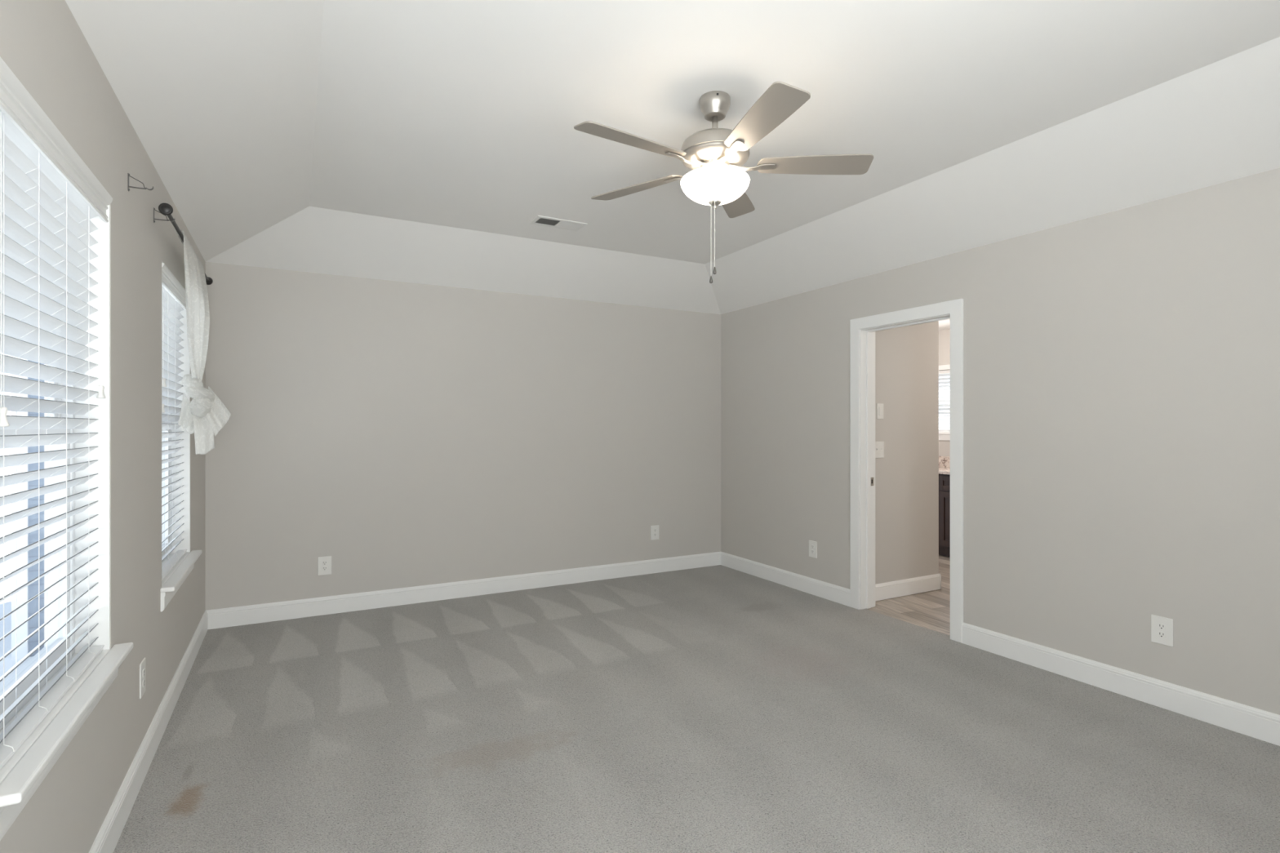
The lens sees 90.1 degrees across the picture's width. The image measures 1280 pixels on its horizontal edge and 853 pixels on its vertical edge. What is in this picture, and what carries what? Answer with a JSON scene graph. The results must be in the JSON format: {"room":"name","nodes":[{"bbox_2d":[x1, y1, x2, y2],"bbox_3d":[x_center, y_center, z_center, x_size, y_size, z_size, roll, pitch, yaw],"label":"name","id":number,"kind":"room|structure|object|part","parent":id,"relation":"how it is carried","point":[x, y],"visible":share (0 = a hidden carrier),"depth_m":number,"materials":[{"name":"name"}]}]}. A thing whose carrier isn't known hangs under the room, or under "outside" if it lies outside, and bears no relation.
{"room":"empty bedroom","nodes":[
{"label":"empty bedroom","id":0,"kind":"room"},
{"bbox_2d":[0,0,204,852],"bbox_3d":[-1.564,0.276,1.655,0.140,2.740,6.080,0,0,-28],"label":"wall","id":1,"kind":"structure","parent":0,"point":[42,43],"depth_m":2.19,"materials":[{"name":"paint"}]},
{"bbox_2d":[0,204,133,840],"bbox_3d":[-1.523,0.038,1.624,0.202,1.555,0.991,0,0,-28],"label":"window","id":2,"kind":"structure","parent":1,"relation":"in","point":[26,770],"depth_m":1.95,"materials":[{"name":"white paint"}]},
{"bbox_3d":[-1.565,0.330,1.601,0.036,0.707,0.843,0,0,-28],"label":"sash","id":3,"kind":"part","parent":2,"relation":"part of","materials":[{"name":"white plastic"}]},
{"bbox_3d":[-1.583,-0.011,1.591,0.065,1.440,0.891,0,0,-28],"label":"frame","id":4,"kind":"part","parent":2,"relation":"part of","materials":[{"name":"white plastic"}]},
{"bbox_3d":[-1.595,-0.342,1.585,0.024,0.731,0.843,0,0,-28],"label":"sash","id":5,"kind":"part","parent":2,"relation":"part of","materials":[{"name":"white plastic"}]},
{"bbox_2d":[0,56,112,769],"bbox_3d":[-1.509,-0.011,1.632,0.079,1.438,0.891,0,0,-28],"label":"window blind","id":6,"kind":"object","parent":2,"relation":"attached to","point":[49,196],"visible":1,"depth_m":1.59,"materials":[{"name":"white plastic"}]},
{"bbox_3d":[-1.328,-0.362,1.327,0.002,0.644,0.002,0,0,-28],"label":"pull cord","id":7,"kind":"part","parent":6,"relation":"part of","materials":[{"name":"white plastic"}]},
{"bbox_3d":[-1.361,0.007,1.349,0.058,1.382,0.005,0,0,-33],"label":"ladder cord","id":8,"kind":"part","parent":6,"relation":"part of","materials":[{"name":"white fabric"}]},
{"bbox_3d":[-1.462,0.007,1.536,0.058,1.382,0.005,0,0,-33],"label":"ladder cord","id":9,"kind":"part","parent":6,"relation":"part of","materials":[{"name":"white fabric"}]},
{"bbox_3d":[-1.512,0.701,1.630,0.050,0.016,0.873,0,0,-28],"label":"rail","id":10,"kind":"part","parent":6,"relation":"part of","materials":[{"name":"white plastic"}]},
{"bbox_3d":[-1.564,0.007,1.724,0.058,1.382,0.005,0,0,-33],"label":"ladder cord","id":11,"kind":"part","parent":6,"relation":"part of","materials":[{"name":"white fabric"}]},
{"bbox_3d":[-1.666,0.007,1.911,0.058,1.382,0.005,0,0,-33],"label":"ladder cord","id":12,"kind":"part","parent":6,"relation":"part of","materials":[{"name":"white fabric"}]},
{"bbox_3d":[-1.698,-0.406,2.009,0.002,0.555,0.002,0,0,-28],"label":"pull cord","id":13,"kind":"part","parent":6,"relation":"part of","materials":[{"name":"white fabric"}]},
{"bbox_2d":[128,173,153,191],"bbox_3d":[-1.782,-0.866,2.280,0.072,0.062,0.012,0,0,-28],"label":"curtain bracket","id":14,"kind":"object","parent":1,"relation":"attached to","point":[144,188],"visible":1,"depth_m":2.27,"materials":[{"name":"grey metal"}]},
{"bbox_3d":[-1.781,-0.856,2.281,0.070,0.013,0.010,0,0,-28],"label":"arm","id":15,"kind":"part","parent":14,"relation":"part of","materials":[{"name":"grey metal"}]},
{"bbox_2d":[139,657,146,699],"bbox_3d":[-1.919,0.971,2.465,0.008,0.132,0.088,0,0,-28],"label":"electrical outlet","id":16,"kind":"object","parent":1,"relation":"attached to","point":[143,664],"visible":1,"depth_m":2.45,"materials":[{"name":"white plastic"}]},
{"bbox_2d":[88,610,207,852],"bbox_3d":[-1.496,1.283,1.692,0.015,0.126,5.800,0,0,-28],"label":"baseboard","id":17,"kind":"structure","parent":1,"relation":"attached to","point":[107,838],"depth_m":2.44,"materials":[{"name":"white paint"}]},
{"bbox_2d":[153,207,175,222],"bbox_3d":[-2.007,-0.886,2.694,0.072,0.062,0.012,0,0,-28],"label":"curtain bracket","id":18,"kind":"object","parent":1,"relation":"attached to","point":[166,220],"visible":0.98,"depth_m":2.69,"materials":[{"name":"grey metal"}]},
{"bbox_3d":[-2.006,-0.876,2.695,0.070,0.013,0.010,0,0,-28],"label":"arm","id":19,"kind":"part","parent":18,"relation":"part of","materials":[{"name":"grey metal"}]},
{"bbox_2d":[160,261,202,611],"bbox_3d":[-2.382,0.038,3.207,0.202,1.555,0.974,0,0,-28],"label":"window","id":20,"kind":"structure","parent":1,"relation":"in","point":[174,580],"depth_m":3.58,"materials":[{"name":"white paint"}]},
{"bbox_3d":[-2.424,0.330,3.184,0.036,0.707,0.826,0,0,-28],"label":"sash","id":21,"kind":"part","parent":20,"relation":"part of","materials":[{"name":"white plastic"}]},
{"bbox_3d":[-2.442,-0.011,3.175,0.065,1.440,0.874,0,0,-28],"label":"frame","id":22,"kind":"part","parent":20,"relation":"part of","materials":[{"name":"white plastic"}]},
{"bbox_2d":[161,262,186,580],"bbox_3d":[-2.368,-0.011,3.215,0.079,1.438,0.874,0,0,-28],"label":"window blind","id":23,"kind":"object","parent":20,"relation":"attached to","point":[173,294],"visible":0.68,"depth_m":3.28,"materials":[{"name":"white"}]},
{"bbox_3d":[-2.205,-0.394,2.945,0.002,0.580,0.002,0,0,-28],"label":"pull cord","id":24,"kind":"part","parent":23,"relation":"part of","materials":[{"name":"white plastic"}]},
{"bbox_3d":[-2.224,-0.455,2.980,0.002,0.459,0.002,0,0,-28],"label":"pull cord","id":25,"kind":"part","parent":23,"relation":"part of","materials":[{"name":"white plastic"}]},
{"bbox_3d":[-2.323,0.006,3.122,0.058,1.380,0.006,0,0,-28],"label":"ladder cord","id":26,"kind":"part","parent":23,"relation":"part of","materials":[{"name":"white fabric"}]},
{"bbox_3d":[-2.380,-0.704,3.209,0.051,0.036,0.856,0,0,-28],"label":"head rail","id":27,"kind":"part","parent":23,"relation":"part of","materials":[{"name":"white"}]},
{"bbox_3d":[-2.422,0.006,3.306,0.058,1.380,0.005,0,0,-33],"label":"ladder cord","id":28,"kind":"part","parent":23,"relation":"part of","materials":[{"name":"white fabric"}]},
{"bbox_3d":[-2.371,0.701,3.214,0.050,0.016,0.856,0,0,-28],"label":"rail","id":29,"kind":"part","parent":23,"relation":"part of","materials":[{"name":"white"}]},
{"bbox_3d":[-2.522,0.006,3.489,0.058,1.380,0.005,0,0,-33],"label":"ladder cord","id":30,"kind":"part","parent":23,"relation":"part of","materials":[{"name":"white fabric"}]},
{"bbox_2d":[204,262,720,610],"bbox_3d":[-1.081,0.151,5.295,4.181,2.490,0.140,0,0,-28],"label":"wall","id":31,"kind":"structure","parent":0,"point":[403,434],"depth_m":4.96,"materials":[{"name":"paint"}]},
{"bbox_2d":[317,555,331,575],"bbox_3d":[-2.258,0.997,4.573,0.088,0.132,0.008,0,0,-28],"label":"electrical outlet","id":32,"kind":"object","parent":31,"relation":"attached to","point":[324,563],"visible":1,"depth_m":4.57,"materials":[{"name":"white plastic"}]},
{"bbox_2d":[206,551,720,629],"bbox_3d":[-1.044,1.283,5.227,4.181,0.126,0.015,0,0,-28],"label":"baseboard","id":33,"kind":"structure","parent":31,"relation":"attached to","point":[301,608],"depth_m":4.95,"materials":[{"name":"white paint"}]},
{"bbox_2d":[650,524,658,540],"bbox_3d":[0.138,0.975,5.872,0.088,0.132,0.008,0,0,-28],"label":"electrical outlet","id":34,"kind":"object","parent":31,"relation":"attached to","point":[654,529],"visible":1,"depth_m":5.87,"materials":[{"name":"white plastic"}]},
{"bbox_2d":[65,0,1279,330],"bbox_3d":[1.298,-1.309,3.809,7.226,0.430,7.140,0,0,-28],"label":"ceiling","id":35,"kind":"structure","parent":0,"point":[414,141],"depth_m":2.79,"materials":[{"name":"white paint"}]},
{"bbox_2d":[528,215,586,231],"bbox_3d":[-0.553,-1.370,4.313,0.350,0.008,0.180,0,0,-28],"label":"ceiling vent","id":36,"kind":"object","parent":35,"relation":"in","point":[541,220],"visible":1,"depth_m":4.31,"materials":[{"name":"white metal"}]},
{"bbox_2d":[573,81,873,283],"bbox_3d":[0.297,-0.970,2.643,1.230,0.808,1.248,0,0,-28],"label":"ceiling fan","id":37,"kind":"object","parent":35,"relation":"hanging from","point":[716,156],"visible":1,"depth_m":2.58,"materials":[{"name":"silver metal"}]},
{"bbox_3d":[-0.024,-1.091,2.438,0.473,0.034,0.134,0,0,-34],"label":"blade","id":38,"kind":"part","parent":37,"relation":"part of","materials":[{"name":"grey wood"}]},
{"bbox_3d":[-0.014,-1.091,2.922,0.473,0.034,0.134,0,0,38],"label":"blade","id":39,"kind":"part","parent":37,"relation":"part of","materials":[{"name":"grey wood"}]},
{"bbox_3d":[0.295,-0.850,2.523,0.004,0.441,0.004,0,0,-6],"label":"pull chain","id":40,"kind":"part","parent":37,"relation":"part of","materials":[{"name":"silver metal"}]},
{"bbox_3d":[0.314,-0.993,2.673,0.288,0.110,0.288,0,0,-28],"label":"lamp shade","id":41,"kind":"part","parent":37,"relation":"part of","materials":[{"name":"white glass"}]},
{"bbox_3d":[0.449,-1.091,3.061,0.134,0.034,0.473,0,0,20],"label":"blade","id":42,"kind":"part","parent":37,"relation":"part of","materials":[{"name":"grey wood"}]},
{"bbox_3d":[0.433,-1.091,2.279,0.134,0.034,0.473,0,0,-16],"label":"blade","id":43,"kind":"part","parent":37,"relation":"part of","materials":[{"name":"grey wood"}]},
{"bbox_3d":[0.725,-1.091,2.664,0.473,0.034,0.134,0,0,2],"label":"blade","id":44,"kind":"part","parent":37,"relation":"part of","materials":[{"name":"grey wood"}]},
{"bbox_2d":[113,555,1279,852],"bbox_3d":[1.326,1.371,3.904,7.086,0.050,7.000,0,0,-28],"label":"floor","id":45,"kind":"structure","parent":0,"point":[719,708],"depth_m":2.73,"materials":[{"name":"carpet"}]},
{"bbox_2d":[938,474,950,556],"bbox_3d":[3.359,0.920,6.758,0.589,0.859,1.840,0,0,-28],"label":"vanity cabinet","id":46,"kind":"object","parent":45,"relation":"on","point":[944,479],"visible":0.07,"depth_m":6.57,"materials":[{"name":"brown wood"}]},
{"bbox_2d":[938,456,950,475],"bbox_3d":[3.348,0.413,6.753,0.614,0.154,1.880,0,0,-28],"label":"countertop","id":47,"kind":"structure","parent":46,"relation":"on","point":[944,461],"depth_m":7.16,"materials":[{"name":"stone"}]},
{"bbox_3d":[3.210,0.581,6.436,0.020,0.150,0.435,0,0,-28],"label":"drawer","id":48,"kind":"part","parent":46,"relation":"part of","materials":[{"name":"brown wood"}]},
{"bbox_3d":[3.210,0.951,6.436,0.020,0.560,0.435,0,0,-28],"label":"door","id":49,"kind":"part","parent":46,"relation":"part of","materials":[{"name":"brown wood"}]},
{"bbox_2d":[875,320,938,584],"bbox_3d":[2.054,0.128,5.134,0.895,2.444,0.120,0,0,-28],"label":"wall","id":50,"kind":"structure","parent":0,"point":[907,357],"depth_m":5.11,"materials":[{"name":"paint"}]},
{"bbox_2d":[875,441,884,457],"bbox_3d":[1.853,0.181,4.948,0.118,0.128,0.016,0,0,-28],"label":"light switch","id":51,"kind":"object","parent":50,"relation":"attached to","point":[879,446],"visible":0.69,"depth_m":4.95,"materials":[{"name":"white plastic"}]},
{"bbox_2d":[876,403,883,418],"bbox_3d":[1.867,-0.119,4.959,0.072,0.118,0.010,0,0,-28],"label":"light switch","id":52,"kind":"object","parent":50,"relation":"attached to","point":[879,406],"visible":1,"depth_m":4.95,"materials":[{"name":"white plastic"}]},
{"bbox_2d":[875,573,941,601],"bbox_3d":[2.064,1.283,5.131,0.910,0.126,0.135,0,0,-28],"label":"baseboard","id":53,"kind":"structure","parent":50,"relation":"attached to","point":[896,588],"depth_m":5.09,"materials":[{"name":"white paint"}]},
{"bbox_2d":[938,328,950,456],"bbox_3d":[3.881,0.151,6.541,0.120,2.490,4.600,0,0,-28],"label":"wall","id":54,"kind":"structure","parent":0,"point":[944,335],"depth_m":7.23,"materials":[{"name":"paint"}]},
{"bbox_2d":[938,364,950,440],"bbox_3d":[3.562,-0.269,7.079,0.108,0.850,0.990,0,0,-28],"label":"window","id":55,"kind":"structure","parent":54,"relation":"in","point":[944,434],"depth_m":7.22,"materials":[{"name":"white paint"}]},
{"bbox_2d":[938,369,950,429],"bbox_3d":[3.552,-0.303,7.074,0.041,0.668,0.838,0,0,-28],"label":"window blind","id":56,"kind":"object","parent":55,"relation":"attached to","point":[947,372],"visible":0.02,"depth_m":7.24,"materials":[{"name":"white"}]},
{"bbox_3d":[3.552,-0.618,7.074,0.041,0.038,0.838,0,0,-28],"label":"head rail","id":57,"kind":"part","parent":56,"relation":"part of","materials":[{"name":"white plastic"}]},
{"bbox_3d":[3.592,-0.284,7.095,0.040,0.710,0.850,0,0,-28],"label":"frame","id":58,"kind":"part","parent":55,"relation":"part of","materials":[{"name":"white plastic"}]},
{"bbox_2d":[938,456,950,467],"bbox_3d":[3.609,0.398,6.894,0.020,0.123,1.880,0,0,-28],"label":"backsplash","id":59,"kind":"structure","parent":54,"relation":"attached to","point":[944,461],"depth_m":7.19,"materials":[{"name":"stone"}]},
{"bbox_2d":[720,168,1279,715],"bbox_3d":[2.235,0.151,3.714,0.140,2.490,6.080,0,0,-28],"label":"wall","id":60,"kind":"structure","parent":0,"point":[1122,367],"depth_m":3.33,"materials":[{"name":"paint"}]},
{"bbox_2d":[808,540,817,558],"bbox_3d":[1.387,0.984,5.123,0.008,0.132,0.088,0,0,-28],"label":"electrical outlet","id":61,"kind":"object","parent":60,"relation":"attached to","point":[812,544],"visible":1,"depth_m":5.11,"materials":[{"name":"white plastic"}]},
{"bbox_2d":[849,297,963,643],"bbox_3d":[1.860,0.275,4.405,0.176,2.143,0.908,0,0,-28],"label":"door frame","id":62,"kind":"structure","parent":60,"relation":"in","point":[862,330],"depth_m":4.70,"materials":[{"name":"white paint"}]},
{"bbox_3d":[1.929,0.275,4.443,0.018,2.143,0.908,0,0,-28],"label":"casing","id":63,"kind":"part","parent":62,"relation":"part of","materials":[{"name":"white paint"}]},
{"bbox_2d":[720,551,1279,746],"bbox_3d":[2.166,1.283,3.678,0.015,0.126,5.800,0,0,-28],"label":"baseboard","id":64,"kind":"structure","parent":60,"relation":"attached to","point":[1260,724],"depth_m":3.30,"materials":[{"name":"white paint"}]},
{"bbox_2d":[1151,614,1173,647],"bbox_3d":[2.504,0.979,3.063,0.008,0.132,0.088,0,0,-28],"label":"electrical outlet","id":65,"kind":"object","parent":60,"relation":"attached to","point":[1162,628],"visible":1,"depth_m":3.06,"materials":[{"name":"white plastic"}]},
{"bbox_2d":[1157,631,1165,638],"bbox_3d":[2.501,0.999,3.062,0.003,0.030,0.034,0,0,-28],"label":"receptacle","id":66,"kind":"object","parent":65,"relation":"attached to","point":[1161,634],"depth_m":3.06,"materials":[{"name":"grey plastic"}]},
{"bbox_2d":[1157,622,1165,630],"bbox_3d":[2.501,0.960,3.062,0.003,0.030,0.034,0,0,-28],"label":"receptacle","id":67,"kind":"object","parent":65,"relation":"attached to","point":[1161,626],"depth_m":3.06,"materials":[{"name":"grey plastic"}]},
{"label":"outside","id":68,"kind":"structure","parent":0,"visible":0},
{"bbox_2d":[0,485,33,685],"bbox_3d":[-24.966,2.021,-2.163,44.044,0.150,70.000,0,0,-28],"label":"ground","id":69,"kind":"structure","parent":68,"point":[9,663],"depth_m":7.11,"materials":[{"name":"white"}]},
{"bbox_2d":[0,352,11,486],"bbox_3d":[-26.770,-1.854,21.885,10.800,7.600,9.000,0,0,-28],"label":"house","id":70,"kind":"structure","parent":69,"relation":"on","point":[7,470],"depth_m":20.77,"materials":[{"name":"white"}]},
{"bbox_2d":[11,355,44,659],"bbox_3d":[-5.611,-0.154,7.110,1.734,4.200,4.150,0,0,-28],"label":"house wing","id":71,"kind":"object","parent":69,"relation":"on","point":[31,573],"visible":0.02,"depth_m":5.37},
{"bbox_3d":[-2.581,-0.886,3.753,0.073,0.062,0.012,0,0,-28],"label":"curtain bracket","id":72,"kind":"object","parent":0,"visible":0},
{"bbox_2d":[158,203,213,284],"bbox_3d":[-2.263,-0.879,3.218,0.049,0.049,1.471,0,0,-28],"label":"curtain rod","id":73,"kind":"object","parent":72,"relation":"attached to","point":[166,209],"visible":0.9,"depth_m":2.65,"materials":[{"name":"brown metal"}]},
{"bbox_3d":[-2.263,-0.879,3.218,0.016,0.016,1.385,0,0,-28],"label":"rod","id":74,"kind":"part","parent":73,"relation":"part of","materials":[{"name":"brown metal"}]},
{"bbox_2d":[176,229,231,454],"bbox_3d":[-2.232,-0.379,3.284,0.213,1.040,0.815,0,0,-28],"label":"curtain","id":75,"kind":"object","parent":73,"relation":"hanging from","point":[206,415],"visible":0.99,"depth_m":3.21,"materials":[{"name":"white fabric"}]},
{"bbox_3d":[-2.270,-0.569,3.262,0.058,0.660,0.819,0,0,-28],"label":"panel","id":76,"kind":"part","parent":75,"relation":"part of","materials":[{"name":"white fabric"}]}
]}

